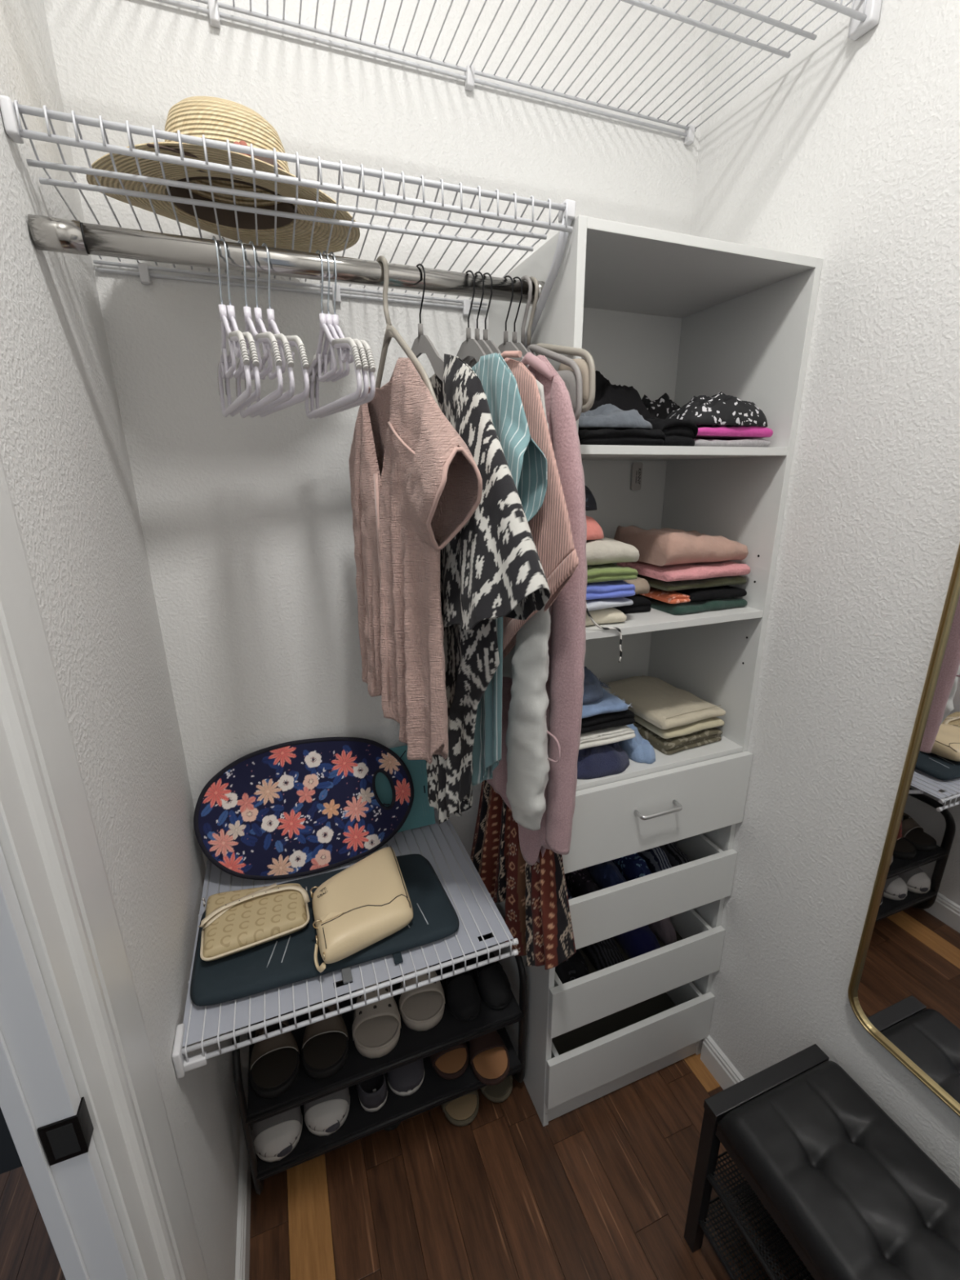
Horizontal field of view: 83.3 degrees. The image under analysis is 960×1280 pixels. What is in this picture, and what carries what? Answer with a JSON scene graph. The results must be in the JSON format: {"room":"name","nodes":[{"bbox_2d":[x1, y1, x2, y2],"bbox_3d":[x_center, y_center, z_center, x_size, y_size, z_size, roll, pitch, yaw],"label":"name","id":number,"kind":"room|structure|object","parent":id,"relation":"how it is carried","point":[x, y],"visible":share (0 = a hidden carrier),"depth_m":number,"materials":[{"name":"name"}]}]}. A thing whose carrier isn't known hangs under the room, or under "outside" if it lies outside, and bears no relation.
{"room":"walk-in closet","nodes":[
{"label":"walk-in closet","id":0,"kind":"room"},
{"bbox_2d":[0,0,242,1279],"bbox_3d":[-0.355,0.107,0.242,0.038,3.250,2.170,-7,18,-20],"label":"wall","id":1,"kind":"structure","parent":0,"point":[64,450],"depth_m":0.80,"materials":[{"name":"white paint"}]},
{"bbox_2d":[0,844,137,1279],"bbox_3d":[-0.277,0.628,0.203,0.049,2.076,0.781,-7,18,-20],"label":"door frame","id":2,"kind":"structure","parent":1,"relation":"in","point":[51,1127],"depth_m":0.51,"materials":[{"name":"white paint"}]},
{"bbox_2d":[0,452,208,1279],"bbox_3d":[-0.421,0.456,0.626,0.022,2.160,0.186,-7,18,-20],"label":"trim","id":3,"kind":"structure","parent":1,"relation":"attached to","point":[49,842],"depth_m":0.55,"materials":[{"name":"white"}]},
{"bbox_2d":[235,1066,252,1279],"bbox_3d":[-0.557,1.335,1.276,0.014,0.099,0.599,-7,18,-20],"label":"baseboard","id":4,"kind":"structure","parent":1,"relation":"attached to","point":[243,1222],"depth_m":1.25,"materials":[{"name":"white"}]},
{"bbox_2d":[43,0,711,1069],"bbox_3d":[-0.043,-0.250,1.406,1.415,3.250,0.120,-7,18,-20],"label":"wall","id":5,"kind":"structure","parent":0,"point":[246,522],"depth_m":1.12,"materials":[{"name":"white paint"}]},
{"bbox_2d":[0,94,575,348],"bbox_3d":[-0.265,-0.555,0.943,0.752,0.349,0.383,-7,18,-20],"label":"wire shelf","id":6,"kind":"object","parent":5,"relation":"attached to","point":[11,111],"visible":0.93,"depth_m":0.79,"materials":[{"name":"white metal"}]},
{"bbox_2d":[86,96,359,253],"bbox_3d":[-0.395,-0.751,0.851,0.395,0.151,0.319,-9,19,-25],"label":"straw hat","id":7,"kind":"object","parent":6,"relation":"on","point":[219,119],"visible":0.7,"depth_m":0.81,"materials":[{"name":"brown"}]},
{"bbox_2d":[172,808,518,1079],"bbox_3d":[-0.296,0.700,1.235,0.615,0.285,0.506,-7,18,-20],"label":"wire shelf","id":8,"kind":"object","parent":5,"relation":"attached to","point":[477,912],"visible":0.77,"depth_m":1.04,"materials":[{"name":"white metal"}]},
{"bbox_2d":[193,737,413,879],"bbox_3d":[-0.404,0.394,1.290,0.498,0.282,0.145,-6,18,-17],"label":"board","id":9,"kind":"object","parent":8,"relation":"on","point":[301,807],"visible":1,"depth_m":1.28,"materials":[{"name":"multicoloured"}]},
{"bbox_2d":[190,853,459,1006],"bbox_3d":[-0.311,0.582,1.116,0.512,0.026,0.305,-7,18,-20],"label":"laptop sleeve","id":10,"kind":"object","parent":8,"relation":"on","point":[288,959],"visible":0.46,"depth_m":1.04,"materials":[{"name":"teal fabric"}]},
{"bbox_2d":[198,883,310,961],"bbox_3d":[-0.455,0.551,1.095,0.213,0.044,0.177,-7,18,-20],"label":"clutch bag","id":11,"kind":"object","parent":10,"relation":"on","point":[237,921],"visible":1,"depth_m":1.07,"materials":[{"name":"beige leather"}]},
{"bbox_2d":[310,845,413,973],"bbox_3d":[-0.250,0.536,1.119,0.200,0.065,0.268,-7,18,-20],"label":"shoulder bag","id":12,"kind":"object","parent":10,"relation":"on","point":[368,901],"visible":1,"depth_m":1.06,"materials":[{"name":"beige leather"}]},
{"bbox_2d":[375,745,435,832],"bbox_3d":[-0.228,0.393,1.407,0.208,0.216,0.063,-7,18,-20],"label":"folder","id":13,"kind":"object","parent":8,"relation":"on","point":[421,814],"visible":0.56,"depth_m":1.43,"materials":[{"name":"teal"}]},
{"bbox_2d":[154,0,882,145],"bbox_3d":[-0.008,-1.050,0.871,1.293,0.057,0.427,-7,18,-20],"label":"wire shelf","id":14,"kind":"object","parent":5,"relation":"attached to","point":[864,15],"visible":1,"depth_m":0.99,"materials":[{"name":"white metal"}]},
{"bbox_2d":[0,1053,812,1279],"bbox_3d":[-0.609,1.719,0.366,3.615,0.100,3.600,-7,18,-20],"label":"floor","id":15,"kind":"structure","parent":0,"point":[602,1190],"depth_m":1.32,"materials":[{"name":"brown"}]},
{"bbox_2d":[231,907,527,1195],"bbox_3d":[-0.254,1.071,1.475,0.712,0.492,0.284,-7,18,-20],"label":"shoe rack","id":16,"kind":"object","parent":15,"relation":"on","point":[412,1046],"visible":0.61,"depth_m":1.38,"materials":[{"name":"black"}]},
{"bbox_2d":[249,1012,299,1098],"bbox_3d":[-0.517,0.987,1.344,0.114,0.086,0.250,-8,18,-23],"label":"shoe","id":17,"kind":"object","parent":16,"relation":"on","point":[274,1066],"visible":0.75,"depth_m":1.29,"materials":[{"name":"black rubber"}]},
{"bbox_2d":[252,1106,302,1162],"bbox_3d":[-0.528,1.168,1.393,0.118,0.092,0.272,-7,18,-21],"label":"sneaker","id":18,"kind":"object","parent":16,"relation":"on","point":[274,1137],"visible":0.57,"depth_m":1.30,"materials":[{"name":"white leather"}]},
{"bbox_2d":[301,982,348,1079],"bbox_3d":[-0.399,0.973,1.387,0.114,0.086,0.250,-5,18,-14],"label":"sandal","id":19,"kind":"object","parent":16,"relation":"on","point":[325,1045],"visible":0.7,"depth_m":1.33,"materials":[{"name":"black rubber"}]},
{"bbox_2d":[303,1087,350,1136],"bbox_3d":[-0.412,1.152,1.444,0.116,0.092,0.268,-5,18,-14],"label":"sneaker","id":20,"kind":"object","parent":16,"relation":"on","point":[323,1116],"visible":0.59,"depth_m":1.35,"materials":[{"name":"white leather"}]},
{"bbox_2d":[355,1073,387,1111],"bbox_3d":[-0.314,1.147,1.483,0.104,0.078,0.245,-8,19,-23],"label":"sneaker","id":21,"kind":"object","parent":16,"relation":"on","point":[372,1093],"visible":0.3,"depth_m":1.39,"materials":[{"name":"fabric"}]},
{"bbox_2d":[351,979,401,1058],"bbox_3d":[-0.282,0.949,1.436,0.124,0.104,0.262,-5,18,-14],"label":"slide","id":22,"kind":"object","parent":16,"relation":"on","point":[376,1026],"visible":0.69,"depth_m":1.37,"materials":[{"name":"beige plastic"}]},
{"bbox_2d":[247,935,521,1125],"bbox_3d":[-0.254,1.013,1.456,0.682,0.031,0.270,-7,18,-20],"label":"shelf","id":23,"kind":"object","parent":16,"relation":"attached to","point":[412,1046],"depth_m":1.36,"materials":[{"name":"black"}]},
{"bbox_2d":[257,1026,520,1181],"bbox_3d":[-0.253,1.195,1.512,0.682,0.031,0.270,-7,18,-20],"label":"shelf","id":24,"kind":"object","parent":16,"relation":"attached to","point":[434,1091],"depth_m":1.40,"materials":[{"name":"black"}]},
{"bbox_2d":[386,1058,424,1096],"bbox_3d":[-0.224,1.135,1.522,0.104,0.076,0.245,-6,18,-18],"label":"sneaker","id":25,"kind":"object","parent":16,"relation":"on","point":[406,1080],"visible":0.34,"depth_m":1.43,"materials":[{"name":"grey fabric"}]},
{"bbox_2d":[398,964,444,1031],"bbox_3d":[-0.172,0.928,1.500,0.124,0.104,0.262,-5,18,-14],"label":"slide","id":26,"kind":"object","parent":16,"relation":"on","point":[421,1008],"visible":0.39,"depth_m":1.43,"materials":[{"name":"beige plastic"}]},
{"bbox_2d":[429,1042,468,1079],"bbox_3d":[-0.109,1.129,1.559,0.108,0.064,0.245,-7,18,-22],"label":"slide","id":27,"kind":"object","parent":16,"relation":"on","point":[450,1064],"visible":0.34,"depth_m":1.49,"materials":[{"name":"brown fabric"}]},
{"bbox_2d":[436,955,480,1022],"bbox_3d":[-0.067,0.944,1.514,0.088,0.064,0.235,-7,18,-22],"label":"shoe","id":28,"kind":"object","parent":16,"relation":"on","point":[462,993],"visible":0.73,"depth_m":1.45,"materials":[{"name":"black fabric"}]},
{"bbox_2d":[468,1030,509,1085],"bbox_3d":[0.010,1.131,1.547,0.110,0.064,0.245,-6,18,-17],"label":"slide","id":29,"kind":"object","parent":16,"relation":"on","point":[489,1059],"visible":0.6,"depth_m":1.49,"materials":[{"name":"brown fabric"}]},
{"bbox_2d":[466,935,511,1009],"bbox_3d":[0.017,0.934,1.544,0.088,0.064,0.235,-7,18,-22],"label":"shoe","id":30,"kind":"object","parent":16,"relation":"on","point":[493,985],"visible":0.75,"depth_m":1.48,"materials":[{"name":"black fabric"}]},
{"bbox_2d":[440,1089,479,1126],"bbox_3d":[-0.075,1.260,1.570,0.108,0.062,0.250,-6,18,-17],"label":"mule","id":31,"kind":"object","parent":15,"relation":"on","point":[461,1111],"visible":0.22,"depth_m":1.49,"materials":[{"name":"brown fabric"}]},
{"bbox_2d":[480,1075,512,1102],"bbox_3d":[0.021,1.243,1.623,0.102,0.062,0.250,-7,18,-20],"label":"mule","id":32,"kind":"object","parent":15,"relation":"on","point":[498,1093],"visible":0.17,"depth_m":1.53,"materials":[{"name":"brown fabric"}]},
{"bbox_2d":[488,215,822,1126],"bbox_3d":[0.356,0.249,1.403,0.540,2.089,0.437,-7,18,-20],"label":"tower","id":33,"kind":"object","parent":15,"relation":"on","point":[657,313],"visible":0.66,"depth_m":1.31,"materials":[{"name":"white laminate"}]},
{"bbox_2d":[27,213,545,306],"bbox_3d":[-0.229,-0.578,0.839,0.754,0.055,0.040,-8,19,-24],"label":"rod","id":34,"kind":"object","parent":33,"relation":"attached to","point":[48,233],"visible":0.87,"depth_m":0.78,"materials":[{"name":"silver metal"}]},
{"bbox_2d":[212,235,251,417],"bbox_3d":[-0.378,-0.465,0.799,0.010,0.227,0.331,-10,19,-29],"label":"clothes hanger","id":35,"kind":"object","parent":34,"relation":"hanging from","point":[236,336],"visible":0.93,"depth_m":0.78,"materials":[{"name":"white plastic"}]},
{"bbox_2d":[220,236,260,417],"bbox_3d":[-0.368,-0.467,0.804,0.010,0.227,0.331,-10,20,-29],"label":"clothes hanger","id":36,"kind":"object","parent":34,"relation":"hanging from","point":[248,337],"visible":0.77,"depth_m":0.78,"materials":[{"name":"white plastic"}]},
{"bbox_2d":[235,239,283,417],"bbox_3d":[-0.347,-0.469,0.812,0.010,0.227,0.331,-11,19,-30],"label":"clothes hanger","id":37,"kind":"object","parent":34,"relation":"hanging from","point":[263,338],"visible":0.77,"depth_m":0.78,"materials":[{"name":"white plastic"}]},
{"bbox_2d":[244,240,294,417],"bbox_3d":[-0.334,-0.472,0.819,0.010,0.227,0.331,-11,20,-30],"label":"clothes hanger","id":38,"kind":"object","parent":34,"relation":"hanging from","point":[282,340],"visible":0.57,"depth_m":0.79,"materials":[{"name":"white plastic"}]},
{"bbox_2d":[254,242,309,417],"bbox_3d":[-0.318,-0.475,0.827,0.010,0.227,0.331,-11,20,-31],"label":"clothes hanger","id":39,"kind":"object","parent":34,"relation":"hanging from","point":[294,340],"visible":0.56,"depth_m":0.79,"materials":[{"name":"white plastic"}]},
{"bbox_2d":[303,249,361,418],"bbox_3d":[-0.247,-0.486,0.856,0.010,0.228,0.331,-10,19,-29],"label":"clothes hanger","id":40,"kind":"object","parent":34,"relation":"hanging from","point":[348,342],"visible":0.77,"depth_m":0.83,"materials":[{"name":"white plastic"}]},
{"bbox_2d":[308,250,368,418],"bbox_3d":[-0.239,-0.488,0.861,0.010,0.227,0.331,-10,19,-29],"label":"clothes hanger","id":41,"kind":"object","parent":34,"relation":"hanging from","point":[365,367],"visible":0.69,"depth_m":0.84,"materials":[{"name":"white plastic"}]},
{"bbox_2d":[314,251,375,417],"bbox_3d":[-0.230,-0.489,0.865,0.010,0.227,0.331,-10,20,-29],"label":"clothes hanger","id":42,"kind":"object","parent":34,"relation":"hanging from","point":[368,352],"visible":0.59,"depth_m":0.84,"materials":[{"name":"white plastic"}]},
{"bbox_2d":[375,255,439,408],"bbox_3d":[-0.142,-0.462,0.882,0.009,0.301,0.320,-11,20,-31],"label":"hanger","id":43,"kind":"object","parent":34,"relation":"hanging from","point":[391,331],"visible":0.67,"depth_m":0.86,"materials":[{"name":"beige"}]},
{"bbox_2d":[348,357,482,764],"bbox_3d":[-0.140,-0.122,0.946,0.090,0.661,0.437,-11,20,-31],"label":"blouse","id":44,"kind":"object","parent":43,"relation":"hanging from","point":[415,483],"visible":0.99,"depth_m":0.89,"materials":[{"name":"fabric"}]},
{"bbox_2d":[411,263,444,381],"bbox_3d":[-0.101,-0.501,0.925,0.009,0.248,0.320,-11,20,-31],"label":"hanger","id":45,"kind":"object","parent":34,"relation":"hanging from","point":[422,344],"visible":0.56,"depth_m":0.90,"materials":[{"name":"grey plastic"}]},
{"bbox_2d":[426,353,550,823],"bbox_3d":[-0.051,-0.037,1.001,0.113,0.885,0.536,-10,20,-29],"label":"patterned dress","id":46,"kind":"object","parent":45,"relation":"hanging from","point":[491,569],"visible":0.6,"depth_m":0.82,"materials":[{"name":"black fabric"}]},
{"bbox_2d":[456,270,523,405],"bbox_3d":[-0.020,-0.514,0.960,0.009,0.248,0.320,-11,20,-31],"label":"hanger","id":47,"kind":"object","parent":34,"relation":"hanging from","point":[470,347],"visible":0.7,"depth_m":0.95,"materials":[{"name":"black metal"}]},
{"bbox_2d":[497,275,528,368],"bbox_3d":[0.047,-0.525,0.990,0.009,0.248,0.320,-11,20,-31],"label":"hanger","id":48,"kind":"object","parent":34,"relation":"hanging from","point":[505,346],"visible":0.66,"depth_m":0.97,"materials":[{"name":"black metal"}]},
{"bbox_2d":[485,351,586,865],"bbox_3d":[0.066,-0.008,1.096,0.062,1.021,0.394,-11,20,-31],"label":"cardigan","id":49,"kind":"object","parent":48,"relation":"hanging from","point":[564,686],"visible":0.29,"depth_m":0.96,"materials":[{"name":"fabric"}]},
{"bbox_2d":[511,276,528,356],"bbox_3d":[0.063,-0.528,0.997,0.009,0.248,0.320,-11,20,-31],"label":"hanger","id":50,"kind":"object","parent":34,"relation":"hanging from","point":[520,346],"visible":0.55,"depth_m":0.97,"materials":[{"name":"black metal"}]},
{"bbox_2d":[470,780,576,969],"bbox_3d":[0.075,0.144,1.193,0.067,1.314,0.451,-11,20,-32],"label":"dress","id":51,"kind":"object","parent":50,"relation":"hanging from","point":[538,914],"visible":0.37,"depth_m":1.28,"materials":[{"name":"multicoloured fabric"}]},
{"bbox_2d":[529,280,545,306],"bbox_3d":[0.104,-0.632,0.985,0.019,0.041,0.040,-8,19,-24],"label":"cup","id":52,"kind":"object","parent":34,"relation":"on","point":[541,283],"depth_m":0.97,"materials":[{"name":"silver metal"}]},
{"bbox_2d":[520,275,582,421],"bbox_3d":[0.079,-0.529,1.005,0.010,0.257,0.344,-10,20,-29],"label":"hanger","id":53,"kind":"object","parent":34,"relation":"hanging from","point":[573,381],"visible":0.33,"depth_m":0.91,"materials":[{"name":"grey plastic"}]},
{"bbox_2d":[527,276,595,413],"bbox_3d":[0.091,-0.539,1.007,0.010,0.241,0.372,-10,20,-29],"label":"hanger","id":54,"kind":"object","parent":34,"relation":"hanging from","point":[587,366],"visible":0.34,"depth_m":0.90,"materials":[{"name":"beige plastic"}]},
{"bbox_2d":[555,949,588,983],"bbox_3d":[0.214,0.872,1.543,0.138,0.074,0.263,-7,18,-20],"label":"clothes","id":55,"kind":"object","parent":33,"relation":"on","point":[575,966],"visible":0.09,"depth_m":1.46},
{"bbox_2d":[564,867,599,897],"bbox_3d":[0.255,0.624,1.477,0.070,0.066,0.290,-7,18,-20],"label":"clothes","id":56,"kind":"object","parent":33,"relation":"on","point":[580,882],"visible":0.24,"depth_m":1.42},
{"bbox_2d":[580,937,625,970],"bbox_3d":[0.336,0.863,1.586,0.100,0.065,0.272,-7,18,-20],"label":"clothes","id":57,"kind":"object","parent":33,"relation":"on","point":[602,954],"visible":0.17,"depth_m":1.51,"materials":[{"name":"fabric"}]},
{"bbox_2d":[577,742,629,779],"bbox_3d":[0.245,0.249,1.286,0.209,0.068,0.193,-7,18,-20],"label":"jeans","id":58,"kind":"object","parent":33,"relation":"on","point":[602,761],"visible":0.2,"depth_m":1.22,"materials":[{"name":"fabric"}]},
{"bbox_2d":[578,724,635,750],"bbox_3d":[0.235,0.197,1.292,0.190,0.027,0.207,-7,18,-22],"label":"shorts","id":59,"kind":"object","parent":58,"relation":"on","point":[616,734],"visible":0.3,"depth_m":1.21,"materials":[{"name":"white fabric"}]},
{"bbox_2d":[580,709,635,733],"bbox_3d":[0.236,0.163,1.291,0.196,0.033,0.199,-6,18,-19],"label":"shorts","id":60,"kind":"object","parent":59,"relation":"on","point":[603,721],"visible":0.34,"depth_m":1.22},
{"bbox_2d":[582,687,631,718],"bbox_3d":[0.228,0.135,1.271,0.193,0.023,0.188,-6,18,-19],"label":"denim shorts","id":61,"kind":"object","parent":60,"relation":"on","point":[609,703],"visible":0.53,"depth_m":1.21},
{"bbox_2d":[582,666,610,703],"bbox_3d":[0.203,0.087,1.265,0.155,0.064,0.172,-7,18,-20],"label":"denim shorts","id":62,"kind":"object","parent":61,"relation":"on","point":[593,689],"visible":0.27,"depth_m":1.22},
{"bbox_2d":[585,860,626,889],"bbox_3d":[0.329,0.612,1.508,0.075,0.071,0.289,-7,18,-20],"label":"clothes","id":63,"kind":"object","parent":33,"relation":"on","point":[606,874],"visible":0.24,"depth_m":1.44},
{"bbox_2d":[585,607,626,626],"bbox_3d":[0.211,-0.073,1.207,0.142,0.034,0.213,-6,18,-18],"label":"camisole","id":64,"kind":"object","parent":33,"relation":"on","point":[611,615],"visible":0.27,"depth_m":1.12,"materials":[{"name":"beige fabric"}]},
{"bbox_2d":[586,596,633,610],"bbox_3d":[0.216,-0.099,1.190,0.146,0.019,0.212,-8,19,-24],"label":"shirt","id":65,"kind":"object","parent":64,"relation":"on","point":[602,603],"visible":0.25,"depth_m":1.11,"materials":[{"name":"white fabric"}]},
{"bbox_2d":[586,580,635,599],"bbox_3d":[0.220,-0.127,1.186,0.150,0.031,0.214,-6,18,-19],"label":"camisole","id":66,"kind":"object","parent":65,"relation":"on","point":[615,588],"visible":0.37,"depth_m":1.10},
{"bbox_2d":[586,563,638,582],"bbox_3d":[0.222,-0.158,1.175,0.155,0.028,0.216,-6,18,-18],"label":"shirt","id":67,"kind":"object","parent":66,"relation":"on","point":[609,571],"visible":0.41,"depth_m":1.09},
{"bbox_2d":[586,537,639,565],"bbox_3d":[0.220,-0.202,1.175,0.160,0.050,0.216,-7,18,-21],"label":"sweater","id":68,"kind":"object","parent":67,"relation":"on","point":[605,550],"visible":0.48,"depth_m":1.09,"materials":[{"name":"fabric"}]},
{"bbox_2d":[577,428,665,445],"bbox_3d":[0.248,-0.393,1.044,0.180,0.034,0.123,-6,18,-18],"label":"trousers","id":69,"kind":"object","parent":33,"relation":"on","point":[626,437],"visible":0.66,"depth_m":0.99,"materials":[{"name":"fabric"}]},
{"bbox_2d":[577,404,653,430],"bbox_3d":[0.253,-0.428,1.034,0.167,0.046,0.092,-7,18,-20],"label":"shirt","id":70,"kind":"object","parent":69,"relation":"on","point":[606,416],"visible":0.96,"depth_m":1.00,"materials":[{"name":"grey fabric"}]},
{"bbox_2d":[589,370,656,418],"bbox_3d":[0.279,-0.508,1.197,0.258,0.164,0.170,-7,18,-20],"label":"sweater","id":71,"kind":"object","parent":33,"relation":"on","point":[624,397],"visible":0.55,"depth_m":1.14,"materials":[{"name":"fabric"}]},
{"bbox_2d":[611,853,651,881],"bbox_3d":[0.404,0.601,1.531,0.066,0.076,0.283,-7,18,-20],"label":"clothes","id":72,"kind":"object","parent":33,"relation":"on","point":[633,866],"visible":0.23,"depth_m":1.46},
{"bbox_2d":[613,924,660,958],"bbox_3d":[0.446,0.847,1.628,0.114,0.068,0.264,-7,18,-20],"label":"clothes","id":73,"kind":"object","parent":33,"relation":"on","point":[634,943],"visible":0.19,"depth_m":1.55,"materials":[{"name":"fabric"}]},
{"bbox_2d":[617,723,655,764],"bbox_3d":[0.365,0.225,1.342,0.072,0.080,0.203,-7,18,-20],"label":"jeans","id":74,"kind":"object","parent":33,"relation":"on","point":[639,749],"visible":0.36,"depth_m":1.28,"materials":[{"name":"blue fabric"}]},
{"bbox_2d":[637,846,671,873],"bbox_3d":[0.471,0.593,1.558,0.062,0.075,0.274,-7,18,-20],"label":"clothes","id":75,"kind":"object","parent":33,"relation":"on","point":[656,860],"visible":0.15,"depth_m":1.48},
{"bbox_2d":[576,734,742,791],"bbox_3d":[0.347,0.249,1.428,0.507,0.016,0.386,-7,18,-20],"label":"shelf","id":76,"kind":"object","parent":33,"relation":"attached to","point":[730,746],"depth_m":1.28,"materials":[{"name":"white laminate"}]},
{"bbox_2d":[648,917,676,945],"bbox_3d":[0.543,0.845,1.636,0.059,0.066,0.132,-7,18,-20],"label":"clothes","id":77,"kind":"object","parent":33,"relation":"on","point":[664,929],"visible":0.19,"depth_m":1.59,"materials":[{"name":"fabric"}]},
{"bbox_2d":[644,417,697,446],"bbox_3d":[0.367,-0.421,1.096,0.088,0.056,0.125,-6,18,-18],"label":"leggings","id":78,"kind":"object","parent":33,"relation":"on","point":[677,432],"visible":0.63,"depth_m":1.05,"materials":[{"name":"fabric"}]},
{"bbox_2d":[641,392,680,419],"bbox_3d":[0.448,-0.539,1.342,0.160,0.137,0.121,-7,18,-20],"label":"dress","id":79,"kind":"object","parent":78,"relation":"on","point":[663,406],"visible":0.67,"depth_m":1.29,"materials":[{"name":"black fabric"}]},
{"bbox_2d":[585,605,763,639],"bbox_3d":[0.345,-0.084,1.327,0.507,0.016,0.386,-7,18,-20],"label":"shelf","id":80,"kind":"object","parent":33,"relation":"attached to","point":[655,620],"depth_m":1.18,"materials":[{"name":"white laminate"}]},
{"bbox_2d":[658,841,690,866],"bbox_3d":[0.532,0.586,1.581,0.055,0.075,0.293,-7,18,-20],"label":"clothes","id":81,"kind":"object","parent":33,"relation":"on","point":[675,855],"visible":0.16,"depth_m":1.51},
{"bbox_2d":[633,721,722,755],"bbox_3d":[0.479,0.215,1.441,0.185,0.038,0.265,-8,19,-24],"label":"trousers","id":82,"kind":"object","parent":33,"relation":"on","point":[675,744],"visible":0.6,"depth_m":1.33,"materials":[{"name":"fabric"}]},
{"bbox_2d":[634,714,724,738],"bbox_3d":[0.481,0.184,1.437,0.188,0.021,0.267,-8,18,-23],"label":"trousers","id":83,"kind":"object","parent":82,"relation":"on","point":[714,722],"visible":0.34,"depth_m":1.33,"materials":[{"name":"fabric"}]},
{"bbox_2d":[600,675,725,729],"bbox_3d":[0.474,0.155,1.437,0.200,0.028,0.279,-8,19,-23],"label":"folded clothes","id":84,"kind":"object","parent":83,"relation":"on","point":[664,705],"visible":0.93,"depth_m":1.39,"materials":[{"name":"fabric"}]},
{"bbox_2d":[580,444,787,460],"bbox_3d":[0.342,-0.421,1.223,0.507,0.016,0.386,-7,18,-20],"label":"shelf","id":85,"kind":"object","parent":33,"relation":"attached to","point":[588,452],"depth_m":1.08,"materials":[{"name":"white laminate"}]},
{"bbox_2d":[635,594,746,614],"bbox_3d":[0.493,-0.105,1.325,0.212,0.023,0.220,-7,18,-21],"label":"shirt","id":86,"kind":"object","parent":33,"relation":"on","point":[688,607],"visible":0.43,"depth_m":1.23,"materials":[{"name":"fabric"}]},
{"bbox_2d":[640,586,690,604],"bbox_3d":[0.414,-0.119,1.291,0.056,0.021,0.209,-7,18,-20],"label":"tank","id":87,"kind":"object","parent":86,"relation":"on","point":[668,597],"visible":0.6,"depth_m":1.22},
{"bbox_2d":[674,585,746,601],"bbox_3d":[0.514,-0.132,1.322,0.160,0.024,0.210,-7,18,-20],"label":"tank","id":88,"kind":"object","parent":86,"relation":"on","point":[717,592],"visible":0.4,"depth_m":1.23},
{"bbox_2d":[637,573,746,591],"bbox_3d":[0.484,-0.156,1.312,0.222,0.022,0.212,-7,18,-20],"label":"trousers","id":89,"kind":"object","parent":88,"relation":"on","point":[737,580],"visible":0.39,"depth_m":1.23,"materials":[{"name":"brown fabric"}]},
{"bbox_2d":[616,560,750,582],"bbox_3d":[0.483,-0.179,1.296,0.228,0.030,0.220,-7,18,-19],"label":"sweater","id":90,"kind":"object","parent":89,"relation":"on","point":[697,571],"visible":0.66,"depth_m":1.22,"materials":[{"name":"fabric"}]},
{"bbox_2d":[613,525,748,566],"bbox_3d":[0.474,-0.233,1.290,0.226,0.073,0.225,-7,18,-19],"label":"folded clothes","id":91,"kind":"object","parent":90,"relation":"on","point":[661,547],"visible":0.95,"depth_m":1.20,"materials":[{"name":"fabric"}]},
{"bbox_2d":[693,438,769,447],"bbox_3d":[0.491,-0.436,1.200,0.205,0.023,0.200,-7,18,-22],"label":"shirt","id":92,"kind":"object","parent":33,"relation":"on","point":[698,442],"visible":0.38,"depth_m":1.11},
{"bbox_2d":[696,426,773,439],"bbox_3d":[0.490,-0.455,1.189,0.210,0.021,0.196,-7,18,-20],"label":"shirt","id":93,"kind":"object","parent":92,"relation":"on","point":[737,433],"visible":0.49,"depth_m":1.12,"materials":[{"name":"fabric"}]},
{"bbox_2d":[665,391,767,427],"bbox_3d":[0.502,-0.494,1.157,0.220,0.074,0.157,-7,18,-20],"label":"blouse","id":94,"kind":"object","parent":93,"relation":"on","point":[719,410],"visible":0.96,"depth_m":1.10,"materials":[{"name":"black fabric"}]},
{"bbox_2d":[684,1044,959,1279],"bbox_3d":[0.781,1.263,0.825,0.320,0.482,0.921,-7,18,-20],"label":"bench","id":95,"kind":"object","parent":15,"relation":"on","point":[852,1194],"visible":1,"depth_m":1.01,"materials":[{"name":"black"}]},
{"bbox_2d":[471,352,547,786],"bbox_3d":[-0.022,-0.078,1.049,0.064,0.836,0.392,-11,20,-31],"label":"shirt","id":96,"kind":"object","parent":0,"point":[526,463],"visible":0.23,"depth_m":0.87,"materials":[{"name":"teal fabric"}]},
{"bbox_2d":[500,351,578,658],"bbox_3d":[0.030,-0.184,1.013,0.035,0.631,0.445,-11,20,-31],"label":"ribbed top","id":97,"kind":"object","parent":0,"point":[550,529],"visible":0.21,"depth_m":0.87,"materials":[{"name":"fabric"}]},
{"bbox_2d":[502,378,551,831],"bbox_3d":[0.019,-0.073,1.077,0.062,0.858,0.379,-11,20,-31],"label":"long sleeved top","id":98,"kind":"object","parent":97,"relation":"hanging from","point":[528,767],"visible":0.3,"depth_m":1.01,"materials":[{"name":"fabric"}]},
{"bbox_2d":[690,0,959,1188],"bbox_3d":[0.971,-0.012,0.602,0.120,3.250,2.170,-7,18,-20],"label":"wall","id":99,"kind":"structure","parent":0,"point":[844,153],"depth_m":1.06,"materials":[{"name":"white paint"}]},
{"bbox_2d":[700,1034,744,1089],"bbox_3d":[0.968,1.444,0.885,0.014,0.099,1.649,-7,18,-20],"label":"baseboard","id":100,"kind":"structure","parent":99,"relation":"attached to","point":[713,1057],"depth_m":1.56,"materials":[{"name":"white"}]},
{"bbox_2d":[848,542,959,1116],"bbox_3d":[0.880,0.147,0.688,0.024,1.503,0.562,-7,18,-20],"label":"wall mirror","id":101,"kind":"object","parent":99,"relation":"attached to","point":[904,988],"visible":1,"depth_m":0.98,"materials":[{"name":"gold metal"}]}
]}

